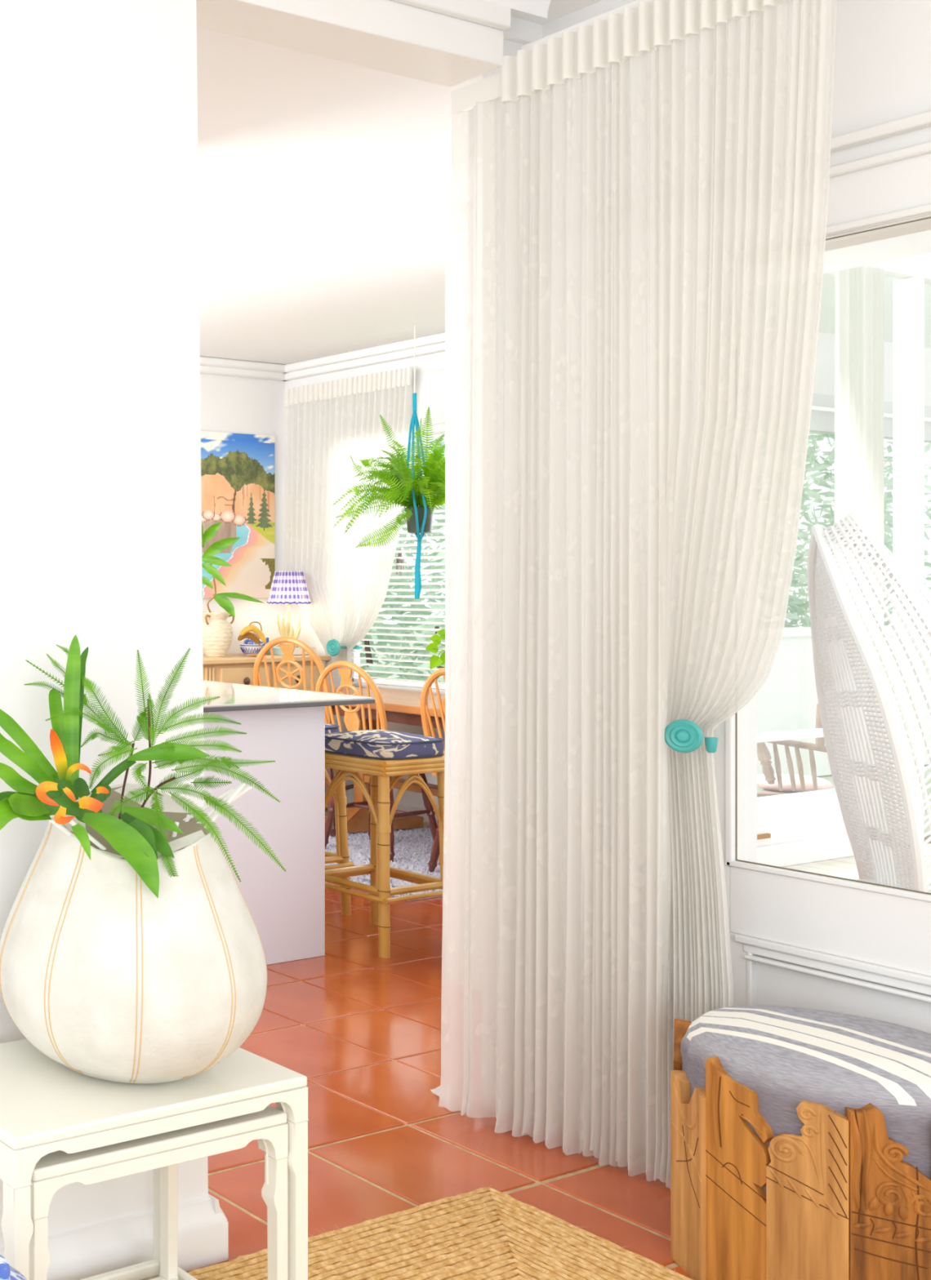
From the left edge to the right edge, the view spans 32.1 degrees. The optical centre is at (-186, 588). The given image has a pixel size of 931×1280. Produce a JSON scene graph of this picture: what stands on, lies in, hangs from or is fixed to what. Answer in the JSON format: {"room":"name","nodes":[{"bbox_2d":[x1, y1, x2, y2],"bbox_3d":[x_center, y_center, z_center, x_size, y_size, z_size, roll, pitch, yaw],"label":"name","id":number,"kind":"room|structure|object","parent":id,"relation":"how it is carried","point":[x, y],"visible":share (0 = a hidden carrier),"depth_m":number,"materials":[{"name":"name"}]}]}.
{"room":"living room","nodes":[
{"label":"living room","id":0,"kind":"room"},
{"bbox_2d":[0,0,208,1248],"bbox_3d":[-0.532,-0.055,2.079,2.835,2.750,0.150,0,0,-26],"label":"wall","id":1,"kind":"structure","parent":0,"point":[100,512],"depth_m":2.51,"materials":[{"name":"white paint"}]},
{"bbox_2d":[0,1195,227,1279],"bbox_3d":[-0.483,1.260,2.003,2.858,0.120,0.030,0,0,-26],"label":"baseboard","id":2,"kind":"structure","parent":1,"relation":"attached to","point":[92,1250],"depth_m":2.52,"materials":[{"name":"white paint"}]},
{"bbox_2d":[208,1194,226,1219],"bbox_3d":[0.764,1.260,2.688,0.030,0.120,0.170,0,0,-26],"label":"baseboard","id":3,"kind":"structure","parent":1,"relation":"attached to","point":[215,1205],"depth_m":2.61,"materials":[{"name":"white paint"}]},
{"bbox_2d":[195,0,502,87],"bbox_3d":[1.131,-1.321,2.938,0.976,0.217,0.145,0,0,-26],"label":"ceiling beam","id":4,"kind":"structure","parent":1,"relation":"attached to","point":[388,36],"depth_m":2.94,"materials":[{"name":"white"}]},
{"bbox_2d":[391,0,511,30],"bbox_3d":[1.167,-1.363,2.864,0.976,0.135,0.020,0,0,-26],"label":"trim","id":5,"kind":"structure","parent":1,"relation":"attached to","point":[478,11],"depth_m":3.01,"materials":[{"name":"white"}]},
{"bbox_2d":[482,0,551,17],"bbox_3d":[0.976,-1.385,2.711,1.700,0.090,0.090,0,0,-26],"label":"trim","id":6,"kind":"structure","parent":1,"relation":"attached to","point":[536,7],"depth_m":3.09,"materials":[{"name":"white paint"}]},
{"bbox_2d":[520,0,653,49],"bbox_3d":[1.919,-1.252,2.570,0.040,0.025,1.180,0,0,-26],"label":"track","id":7,"kind":"object","parent":1,"relation":"attached to","point":[619,10],"visible":0.26,"depth_m":2.96,"materials":[{"name":"white metal"}]},
{"bbox_2d":[430,0,836,1190],"bbox_3d":[1.797,0.043,2.999,0.289,2.556,1.046,0,0,-26],"label":"sheer curtain","id":8,"kind":"object","parent":7,"relation":"hanging from","point":[637,242],"visible":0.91,"depth_m":2.93,"materials":[{"name":"fabric"}]},
{"bbox_2d":[200,373,284,654],"bbox_3d":[1.146,-0.030,7.476,4.120,2.700,0.100,0,0,-26],"label":"wall","id":9,"kind":"structure","parent":0,"point":[228,404],"depth_m":8.16,"materials":[{"name":"white paint"}]},
{"bbox_2d":[200,431,274,597],"bbox_3d":[2.458,-0.442,8.031,0.845,1.000,0.030,0,0,-26],"label":"painting","id":10,"kind":"object","parent":9,"relation":"attached to","point":[237,469],"visible":0.62,"depth_m":8.08,"materials":[{"name":"multicoloured fabric"}]},
{"bbox_2d":[200,332,444,381],"bbox_3d":[1.653,-1.335,6.416,3.920,0.090,2.250,0,0,-26],"label":"trim","id":11,"kind":"structure","parent":9,"relation":"attached to","point":[435,343],"depth_m":7.89,"materials":[{"name":"white paint"}]},
{"bbox_2d":[284,366,412,808],"bbox_3d":[3.093,0.040,7.741,0.036,2.520,0.947,0,0,-26],"label":"sheer curtain","id":12,"kind":"object","parent":9,"relation":"hanging from","point":[326,423],"visible":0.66,"depth_m":7.77,"materials":[{"name":"white fabric"}]},
{"bbox_2d":[325,639,360,656],"bbox_3d":[3.087,0.343,7.714,0.214,0.100,0.100,0,0,-26],"label":"tieback","id":13,"kind":"object","parent":12,"relation":"attached to","point":[333,647],"visible":0.98,"depth_m":7.67,"materials":[{"name":"teal paint"}]},
{"bbox_2d":[284,351,444,808],"bbox_3d":[3.484,-0.030,7.248,0.100,2.700,2.330,0,0,-26],"label":"wall","id":14,"kind":"structure","parent":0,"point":[433,362],"depth_m":7.52,"materials":[{"name":"white paint"}]},
{"bbox_2d":[351,431,444,693],"bbox_3d":[3.526,-0.135,7.124,0.130,1.490,1.710,0,0,-26],"label":"window","id":15,"kind":"structure","parent":14,"relation":"attached to","point":[437,435],"depth_m":7.54,"materials":[{"name":"white"}]},
{"bbox_2d":[395,524,404,576],"bbox_3d":[3.313,-0.319,7.500,0.048,0.505,0.048,0,0,-26],"label":"wind chime","id":16,"kind":"object","parent":15,"relation":"hanging from","point":[399,554],"visible":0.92,"depth_m":7.49,"materials":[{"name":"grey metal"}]},
{"bbox_2d":[351,422,444,690],"bbox_3d":[3.472,-0.177,7.081,0.055,1.466,1.580,0,0,-26],"label":"blind","id":17,"kind":"object","parent":14,"relation":"attached to","point":[440,428],"visible":0.14,"depth_m":7.40,"materials":[{"name":"white plastic"}]},
{"bbox_2d":[395,804,437,827],"bbox_3d":[3.415,1.270,7.259,0.015,0.100,2.250,0,0,-26],"label":"baseboard","id":18,"kind":"structure","parent":14,"relation":"attached to","point":[400,806],"depth_m":7.37,"materials":[{"name":"white"}]},
{"bbox_2d":[422,368,444,426],"bbox_3d":[3.603,-1.035,6.761,0.045,0.290,1.150,0,0,-26],"label":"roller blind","id":19,"kind":"object","parent":14,"relation":"attached to","point":[433,382],"visible":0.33,"depth_m":7.20,"materials":[{"name":"white fabric"}]},
{"bbox_2d":[444,39,535,706],"bbox_3d":[2.792,-0.030,4.828,0.749,2.700,3.660,0,0,32],"label":"wall","id":20,"kind":"structure","parent":0,"point":[509,48],"depth_m":4.46,"materials":[{"name":"white paint"}]},
{"bbox_2d":[511,0,601,25],"bbox_3d":[0.856,-1.455,0.875,4.300,0.050,3.640,0,0,-26],"label":"ceiling","id":21,"kind":"structure","parent":0,"point":[557,9],"depth_m":3.29,"materials":[{"name":"white paint"}]},
{"bbox_2d":[186,808,930,1279],"bbox_3d":[2.879,1.350,3.483,10.200,0.061,8.800,0,0,-26],"label":"floor","id":22,"kind":"structure","parent":0,"point":[362,1028],"depth_m":3.28,"materials":[{"name":"orange tile"}]},
{"bbox_2d":[202,653,330,689],"bbox_3d":[2.444,0.859,7.776,1.120,0.922,0.440,0,0,-26],"label":"sideboard","id":23,"kind":"object","parent":22,"relation":"on","point":[237,668],"visible":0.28,"depth_m":7.57,"materials":[{"name":"brown wood"}]},
{"bbox_2d":[202,612,234,657],"bbox_3d":[2.338,0.269,7.710,0.209,0.258,0.194,0,0,6],"label":"vase","id":24,"kind":"object","parent":23,"relation":"on","point":[217,632],"visible":0.91,"depth_m":7.64,"materials":[{"name":"ceramic"}]},
{"bbox_2d":[201,521,264,617],"bbox_3d":[2.374,-0.088,7.642,0.388,0.580,0.145,0,0,0],"label":"leafy branch","id":25,"kind":"object","parent":24,"relation":"in","point":[215,548],"visible":0.91,"depth_m":7.60,"materials":[{"name":"green plant"}]},
{"bbox_2d":[240,644,262,655],"bbox_3d":[2.570,0.365,7.803,0.132,0.066,0.132,0,0,-26],"label":"bowl","id":26,"kind":"object","parent":23,"relation":"on","point":[247,649],"visible":0.83,"depth_m":7.76,"materials":[{"name":"white ceramic"}]},
{"bbox_2d":[237,631,260,645],"bbox_3d":[2.530,0.296,7.720,0.135,0.082,0.039,0,0,-1],"label":"banana","id":27,"kind":"object","parent":26,"relation":"in","point":[251,636],"visible":1,"depth_m":7.71,"materials":[{"name":"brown food"}]},
{"bbox_2d":[240,625,266,644],"bbox_3d":[2.541,0.270,7.680,0.159,0.114,0.039,0,0,1],"label":"banana","id":28,"kind":"object","parent":26,"relation":"in","point":[255,629],"visible":0.98,"depth_m":7.67,"materials":[{"name":"yellow food"}]},
{"bbox_2d":[246,653,257,657],"bbox_3d":[2.557,0.390,7.702,0.107,0.024,0.102,0,0,-26],"label":"starfish","id":29,"kind":"object","parent":23,"relation":"on","point":[253,655],"visible":0.65,"depth_m":7.69,"materials":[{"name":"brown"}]},
{"bbox_2d":[243,621,268,647],"bbox_3d":[2.644,0.298,7.931,0.156,0.199,0.136,0,0,11],"label":"teapot","id":30,"kind":"object","parent":23,"relation":"on","point":[247,641],"visible":0.32,"depth_m":7.91,"materials":[{"name":"blue ceramic"}]},
{"bbox_2d":[266,646,315,655],"bbox_3d":[2.850,0.376,7.935,0.230,0.045,0.173,0,0,-26],"label":"book","id":31,"kind":"object","parent":23,"relation":"on","point":[277,651],"visible":0.43,"depth_m":7.87,"materials":[{"name":"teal paper"}]},
{"bbox_2d":[266,571,311,647],"bbox_3d":[2.846,0.126,7.957,0.252,0.452,0.251,0,0,-26],"label":"table lamp","id":32,"kind":"object","parent":31,"relation":"on","point":[289,588],"visible":0.83,"depth_m":7.89,"materials":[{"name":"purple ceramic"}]},
{"bbox_2d":[203,680,374,964],"bbox_3d":[1.204,0.856,5.192,1.263,0.929,1.481,0,0,-26],"label":"kitchen island","id":33,"kind":"object","parent":22,"relation":"on","point":[284,726],"visible":0.34,"depth_m":4.67,"materials":[{"name":"white paint"}]},
{"bbox_2d":[203,680,372,707],"bbox_3d":[1.202,0.400,5.192,1.250,0.018,1.470,0,0,-26],"label":"island countertop","id":34,"kind":"structure","parent":33,"relation":"on","point":[230,694],"depth_m":4.81,"materials":[{"name":"grey stone"}]},
{"bbox_2d":[324,723,354,915],"bbox_3d":[1.918,0.929,5.440,0.400,0.783,0.400,0,0,-26],"label":"bar stool","id":35,"kind":"object","parent":22,"relation":"on","point":[341,856],"visible":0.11,"depth_m":5.35,"materials":[{"name":"wood"}]},
{"bbox_2d":[324,723,339,733],"bbox_3d":[1.918,0.578,5.440,0.356,0.079,0.356,0,0,-26],"label":"cushion","id":36,"kind":"object","parent":35,"relation":"on","point":[329,728],"depth_m":5.33,"materials":[{"name":"fabric"}]},
{"bbox_2d":[324,814,442,901],"bbox_3d":[2.817,1.307,6.647,1.530,0.024,1.675,0,0,-26],"label":"shag rug","id":37,"kind":"object","parent":22,"relation":"on","point":[412,848],"visible":0.16,"depth_m":6.56,"materials":[{"name":"white carpet"}]},
{"bbox_2d":[253,636,353,836],"bbox_3d":[2.701,0.790,7.257,0.457,1.064,0.578,0,0,44],"label":"chair","id":38,"kind":"object","parent":37,"relation":"on","point":[287,650],"visible":0.43,"depth_m":7.07,"materials":[{"name":"brown wood"}]},
{"bbox_2d":[300,687,444,864],"bbox_3d":[3.123,0.933,6.726,0.720,0.737,1.560,0,0,-19],"label":"dining table","id":39,"kind":"object","parent":37,"relation":"on","point":[401,706],"visible":0.09,"depth_m":6.94,"materials":[{"name":"brown wood"}]},
{"bbox_2d":[425,628,444,669],"bbox_3d":[3.012,0.377,6.249,0.335,0.373,0.154,0,0,-14],"label":"potted plant","id":40,"kind":"object","parent":39,"relation":"on","point":[435,660],"visible":0.41,"depth_m":6.26,"materials":[{"name":"green plant"}]},
{"bbox_2d":[315,661,437,862],"bbox_3d":[2.786,0.839,6.597,0.526,0.967,0.416,0,0,-32],"label":"chair","id":41,"kind":"object","parent":37,"relation":"on","point":[351,719],"visible":0.37,"depth_m":6.49,"materials":[{"name":"brown wood"}]},
{"bbox_2d":[420,667,444,871],"bbox_3d":[3.056,0.839,6.009,0.526,0.967,0.416,0,0,-23],"label":"chair","id":42,"kind":"object","parent":37,"relation":"on","point":[428,729],"visible":0.11,"depth_m":6.06,"materials":[{"name":"brown wood"}]},
{"bbox_2d":[324,729,444,958],"bbox_3d":[2.119,0.929,4.974,0.400,0.783,0.400,0,0,-26],"label":"bar stool","id":43,"kind":"object","parent":22,"relation":"on","point":[381,754],"visible":0.84,"depth_m":4.84,"materials":[{"name":"brown"}]},
{"bbox_2d":[324,729,444,757],"bbox_3d":[2.119,0.578,4.974,0.356,0.079,0.356,0,0,-26],"label":"cushion","id":44,"kind":"object","parent":43,"relation":"on","point":[363,743],"depth_m":4.85,"materials":[{"name":"fabric"}]},
{"bbox_2d":[187,1184,697,1279],"bbox_3d":[1.184,1.310,1.972,1.356,0.019,1.455,0,0,-26],"label":"jute rug","id":45,"kind":"object","parent":22,"relation":"on","point":[481,1233],"visible":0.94,"depth_m":2.61,"materials":[{"name":"beige wicker"}]},
{"bbox_2d":[0,1039,308,1279],"bbox_3d":[0.473,1.060,2.209,0.578,0.520,0.355,0,0,-26],"label":"table","id":46,"kind":"object","parent":45,"relation":"on","point":[46,1106],"visible":0.68,"depth_m":2.11,"materials":[{"name":"white paint"}]},
{"bbox_2d":[0,783,266,1083],"bbox_3d":[0.530,0.574,2.237,0.440,0.450,0.440,0,0,-26],"label":"plant pot","id":47,"kind":"object","parent":46,"relation":"on","point":[109,979],"visible":0.91,"depth_m":2.08,"materials":[{"name":"ceramic"}]},
{"bbox_2d":[47,817,71,835],"bbox_3d":[0.423,0.407,2.175,0.098,0.076,0.007,0,0,0],"label":"stick","id":48,"kind":"object","parent":47,"relation":"in","point":[60,827],"visible":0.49,"depth_m":2.17,"materials":[{"name":"white wood"}]},
{"bbox_2d":[68,820,106,849],"bbox_3d":[0.453,0.409,2.145,0.096,0.081,0.007,0,0,0],"label":"stick","id":49,"kind":"object","parent":47,"relation":"in","point":[73,823],"visible":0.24,"depth_m":2.14,"materials":[{"name":"white wood"}]},
{"bbox_2d":[0,634,209,897],"bbox_3d":[0.419,0.280,2.151,0.311,0.400,0.365,0,0,39],"label":"bromeliad","id":50,"kind":"object","parent":47,"relation":"in","point":[56,793],"visible":0.99,"depth_m":2.18,"materials":[{"name":"green plant"}]},
{"bbox_2d":[123,782,127,798],"bbox_3d":[0.533,0.411,2.335,0.035,0.140,0.004,0,0,0],"label":"stick","id":51,"kind":"object","parent":47,"relation":"in","point":[126,782],"visible":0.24,"depth_m":2.33,"materials":[{"name":"white wood"}]},
{"bbox_2d":[24,644,285,882],"bbox_3d":[0.557,0.305,2.218,0.435,0.418,0.232,0,0,21],"label":"fern","id":52,"kind":"object","parent":47,"relation":"in","point":[142,719],"visible":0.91,"depth_m":2.23,"materials":[{"name":"green plant"}]},
{"bbox_2d":[171,821,178,836],"bbox_3d":[0.590,0.432,2.195,0.025,0.092,0.007,0,0,0],"label":"stick","id":53,"kind":"object","parent":47,"relation":"in","point":[174,833],"visible":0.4,"depth_m":2.19,"materials":[{"name":"white wood"}]},
{"bbox_2d":[184,813,191,822],"bbox_3d":[0.623,0.425,2.255,0.034,0.081,0.007,0,0,0],"label":"stick","id":54,"kind":"object","parent":47,"relation":"in","point":[188,816],"visible":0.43,"depth_m":2.25,"materials":[{"name":"white wood"}]},
{"bbox_2d":[182,787,233,820],"bbox_3d":[0.659,0.380,2.265,0.115,0.079,0.007,0,0,0],"label":"stick","id":55,"kind":"object","parent":47,"relation":"in","point":[225,793],"visible":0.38,"depth_m":2.26,"materials":[{"name":"white wood"}]},
{"bbox_2d":[196,780,244,823],"bbox_3d":[0.668,0.378,2.235,0.136,0.123,0.007,0,0,0],"label":"stick","id":56,"kind":"object","parent":47,"relation":"in","point":[211,811],"visible":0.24,"depth_m":2.23,"materials":[{"name":"white wood"}]},
{"bbox_2d":[204,775,252,828],"bbox_3d":[0.682,0.367,2.215,0.096,0.108,0.007,0,0,0],"label":"stick","id":57,"kind":"object","parent":47,"relation":"in","point":[241,787],"visible":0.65,"depth_m":2.21,"materials":[{"name":"white wood"}]},
{"bbox_2d":[208,783,253,818],"bbox_3d":[0.687,0.388,2.285,0.146,0.104,0.007,0,0,0],"label":"stick","id":58,"kind":"object","parent":47,"relation":"in","point":[249,788],"visible":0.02,"depth_m":2.28,"materials":[{"name":"white wood"}]},
{"bbox_2d":[28,1105,288,1279],"bbox_3d":[0.486,1.089,2.190,0.502,0.462,0.290,0,0,-26],"label":"table","id":59,"kind":"object","parent":45,"relation":"on","point":[54,1171],"visible":0.61,"depth_m":2.10,"materials":[{"name":"white paint"}]},
{"bbox_2d":[670,1005,930,1279],"bbox_3d":[1.941,1.078,2.517,0.538,0.484,0.529,0,0,-29],"label":"ottoman","id":60,"kind":"object","parent":22,"relation":"on","point":[800,1138],"visible":1,"depth_m":2.38,"materials":[{"name":"brown wood"}]},
{"bbox_2d":[680,1005,930,1192],"bbox_3d":[1.941,0.993,2.517,0.499,0.314,0.499,0,0,-26],"label":"cushion","id":61,"kind":"object","parent":60,"relation":"on","point":[844,1099],"depth_m":2.40,"materials":[{"name":"fabric"}]},
{"bbox_2d":[806,511,930,893],"bbox_3d":[3.349,0.555,3.949,0.591,1.532,1.486,0,0,40],"label":"wicker chair","id":62,"kind":"object","parent":22,"relation":"on","point":[842,655],"visible":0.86,"depth_m":3.65,"materials":[{"name":"white wicker"}]},
{"bbox_3d":[0.183,1.270,1.720,0.210,0.100,0.209,0,0,-26],"label":"stand","id":63,"kind":"object","parent":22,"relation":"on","visible":0},
{"bbox_2d":[0,1254,26,1279],"bbox_3d":[0.183,1.048,1.720,0.280,0.345,0.280,0,0,-26],"label":"ceramic jar","id":64,"kind":"object","parent":63,"relation":"on","point":[7,1272],"visible":1,"depth_m":1.72,"materials":[{"name":"blue ceramic"}]},
{"bbox_2d":[196,16,930,364],"bbox_3d":[1.858,-1.405,5.733,4.700,0.050,4.260,0,0,-26],"label":"ceiling","id":65,"kind":"structure","parent":0,"point":[322,180],"depth_m":4.81,"materials":[{"name":"white paint"}]},
{"bbox_2d":[406,324,426,599],"bbox_3d":[3.159,-0.661,6.957,0.125,1.434,0.264,0,0,32],"label":"hanger","id":66,"kind":"object","parent":65,"relation":"hanging from","point":[414,424],"visible":0.75,"depth_m":6.94,"materials":[{"name":"teal fabric"}]},
{"bbox_2d":[332,406,444,547],"bbox_3d":[3.188,-0.567,6.968,0.849,0.725,0.834,0,0,28],"label":"hanging fern","id":67,"kind":"object","parent":66,"relation":"hanging from","point":[433,483],"visible":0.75,"depth_m":6.86,"materials":[{"name":"green plant"}]},
{"bbox_2d":[404,506,435,533],"bbox_3d":[3.170,-0.356,6.950,0.148,0.133,0.148,0,0,-26],"label":"pot","id":68,"kind":"object","parent":66,"relation":"in","point":[411,526],"depth_m":6.90,"materials":[{"name":"grey ceramic"}]},
{"bbox_2d":[360,626,930,835],"bbox_3d":[11.447,1.415,29.835,33.600,0.050,36.050,0,0,-26],"label":"ground","id":69,"kind":"structure","parent":0,"point":[828,778],"depth_m":20.17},
{"bbox_2d":[360,442,444,682],"bbox_3d":[4.663,-0.018,11.271,1.931,2.715,1.601,0,0,32],"label":"trees","id":70,"kind":"object","parent":69,"relation":"on","point":[424,540],"visible":0.14,"depth_m":11.11,"materials":[{"name":"green plant"}]},
{"bbox_2d":[360,438,444,684],"bbox_3d":[6.554,-0.192,13.907,2.040,3.028,1.951,0,0,-26],"label":"shrub","id":71,"kind":"object","parent":69,"relation":"on","point":[434,580],"visible":0.02,"depth_m":14.03,"materials":[{"name":"green plant"}]},
{"bbox_2d":[412,551,444,684],"bbox_3d":[4.860,0.285,8.851,1.632,2.096,1.625,0,0,29],"label":"shrub","id":72,"kind":"object","parent":69,"relation":"on","point":[442,553],"visible":0.02,"depth_m":9.32,"materials":[{"name":"green plant"}]},
{"bbox_2d":[756,703,826,797],"bbox_3d":[5.346,0.963,7.192,0.318,0.714,0.995,0,0,45],"label":"spindle chair","id":73,"kind":"object","parent":69,"relation":"on","point":[762,753],"visible":0.56,"depth_m":6.94,"materials":[{"name":"grey wood"}]},
{"bbox_2d":[756,773,832,792],"bbox_3d":[5.270,1.053,7.170,0.387,0.092,0.345,0,0,-26],"label":"cushion","id":74,"kind":"object","parent":73,"relation":"on","point":[822,784],"visible":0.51,"depth_m":7.06,"materials":[{"name":"white fabric"}]},
{"bbox_2d":[785,489,812,619],"bbox_3d":[7.944,-0.404,12.094,1.910,3.452,1.928,0,0,-26],"label":"shrub","id":75,"kind":"object","parent":69,"relation":"on","point":[788,615],"visible":0.02,"depth_m":11.37,"materials":[{"name":"green plant"}]},
{"bbox_2d":[783,432,930,627],"bbox_3d":[10.044,-0.226,13.178,1.984,3.102,2.045,0,0,-26],"label":"trees","id":76,"kind":"object","parent":69,"relation":"on","point":[797,606],"visible":0.16,"depth_m":12.94,"materials":[{"name":"green plant"}]},
{"bbox_2d":[786,437,930,626],"bbox_3d":[11.434,-0.583,15.075,2.376,3.811,2.480,0,0,-26],"label":"shrub","id":77,"kind":"object","parent":69,"relation":"on","point":[926,448],"visible":0.03,"depth_m":14.71,"materials":[{"name":"green plant"}]},
{"bbox_2d":[535,0,930,862],"bbox_3d":[2.684,-0.055,1.782,0.140,2.750,3.700,0,0,-26],"label":"wall","id":78,"kind":"structure","parent":0,"point":[882,68],"depth_m":2.72,"materials":[{"name":"white paint"}]},
{"bbox_2d":[664,719,717,752],"bbox_3d":[1.953,0.321,2.932,0.094,0.073,0.206,0,0,44],"label":"tieback","id":79,"kind":"object","parent":78,"relation":"attached to","point":[681,735],"visible":0.96,"depth_m":2.86,"materials":[{"name":"teal paint"}]},
{"bbox_2d":[720,213,930,1033],"bbox_3d":[2.320,0.290,2.419,0.066,2.060,1.262,0,0,-26],"label":"door","id":80,"kind":"structure","parent":78,"relation":"in","point":[799,939],"depth_m":2.80,"materials":[{"name":"white wood"}]},
{"bbox_2d":[825,203,930,235],"bbox_3d":[2.291,-0.750,2.426,0.012,0.016,2.000,0,0,-26],"label":"trim","id":81,"kind":"structure","parent":78,"relation":"attached to","point":[923,209],"depth_m":2.69,"materials":[{"name":"white"}]},
{"bbox_2d":[829,110,930,177],"bbox_3d":[2.283,-0.898,2.422,0.030,0.077,2.000,0,0,-26],"label":"trim","id":82,"kind":"structure","parent":78,"relation":"attached to","point":[921,120],"depth_m":2.68,"materials":[{"name":"white"}]},
{"bbox_2d":[756,633,930,776],"bbox_3d":[8.523,0.865,10.340,5.700,1.030,0.100,0,0,-26],"label":"wall","id":83,"kind":"structure","parent":0,"point":[787,700],"depth_m":9.60,"materials":[{"name":"white paint"}]},
{"bbox_2d":[782,625,928,637],"bbox_3d":[8.523,0.320,10.340,5.700,0.060,0.200,0,0,-26],"label":"trim","id":84,"kind":"structure","parent":83,"relation":"on","point":[792,631],"depth_m":9.55,"materials":[{"name":"white wood"}]},
{"bbox_2d":[756,253,930,846],"bbox_3d":[5.400,-0.280,6.729,2.850,3.200,0.080,0,0,-26],"label":"wall","id":85,"kind":"structure","parent":0,"point":[810,815],"depth_m":6.40,"materials":[{"name":"white paint"}]},
{"bbox_2d":[756,833,770,839],"bbox_3d":[4.396,1.165,6.197,0.220,0.020,0.012,0,0,-26],"label":"strip","id":86,"kind":"object","parent":85,"relation":"attached to","point":[763,836],"visible":0.36,"depth_m":6.22,"materials":[{"name":"brown wood"}]},
{"bbox_2d":[756,834,853,866],"bbox_3d":[4.709,1.265,6.343,1.270,0.110,0.020,0,0,-26],"label":"baseboard","id":87,"kind":"structure","parent":85,"relation":"attached to","point":[810,851],"depth_m":6.35,"materials":[{"name":"white paint"}]},
{"bbox_2d":[834,265,884,792],"bbox_3d":[5.117,-0.295,6.494,0.358,2.570,0.051,0,0,-26],"label":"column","id":88,"kind":"structure","parent":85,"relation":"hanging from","point":[859,291],"depth_m":6.49,"materials":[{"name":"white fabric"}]},
{"bbox_2d":[893,276,924,843],"bbox_3d":[5.663,-0.140,6.866,0.088,2.920,0.100,0,0,-26],"label":"trim","id":89,"kind":"structure","parent":85,"relation":"attached to","point":[908,292],"depth_m":6.83,"materials":[{"name":"white wood"}]},
{"bbox_2d":[813,332,930,405],"bbox_3d":[8.728,-2.280,11.069,6.700,1.400,0.040,0,0,-26],"label":"wall","id":90,"kind":"structure","parent":0,"point":[824,380],"depth_m":10.86,"materials":[{"name":"white paint"}]},
{"bbox_2d":[808,393,930,443],"bbox_3d":[8.715,-1.430,11.097,6.700,0.300,0.100,0,0,-26],"label":"trim","id":91,"kind":"structure","parent":90,"relation":"attached to","point":[821,422],"depth_m":10.85,"materials":[{"name":"grey wood"}]},
{"bbox_2d":[811,405,930,422],"bbox_3d":[8.743,-1.455,11.038,6.700,0.030,0.030,0,0,-26],"label":"trim","id":92,"kind":"structure","parent":90,"relation":"attached to","point":[813,407],"depth_m":10.79,"materials":[{"name":"white wood"}]},
{"bbox_2d":[818,271,930,348],"bbox_3d":[6.721,-1.905,8.370,6.650,0.050,1.900,0,0,-26],"label":"ceiling","id":93,"kind":"structure","parent":0,"point":[826,325],"depth_m":8.93,"materials":[{"name":"white paint"}]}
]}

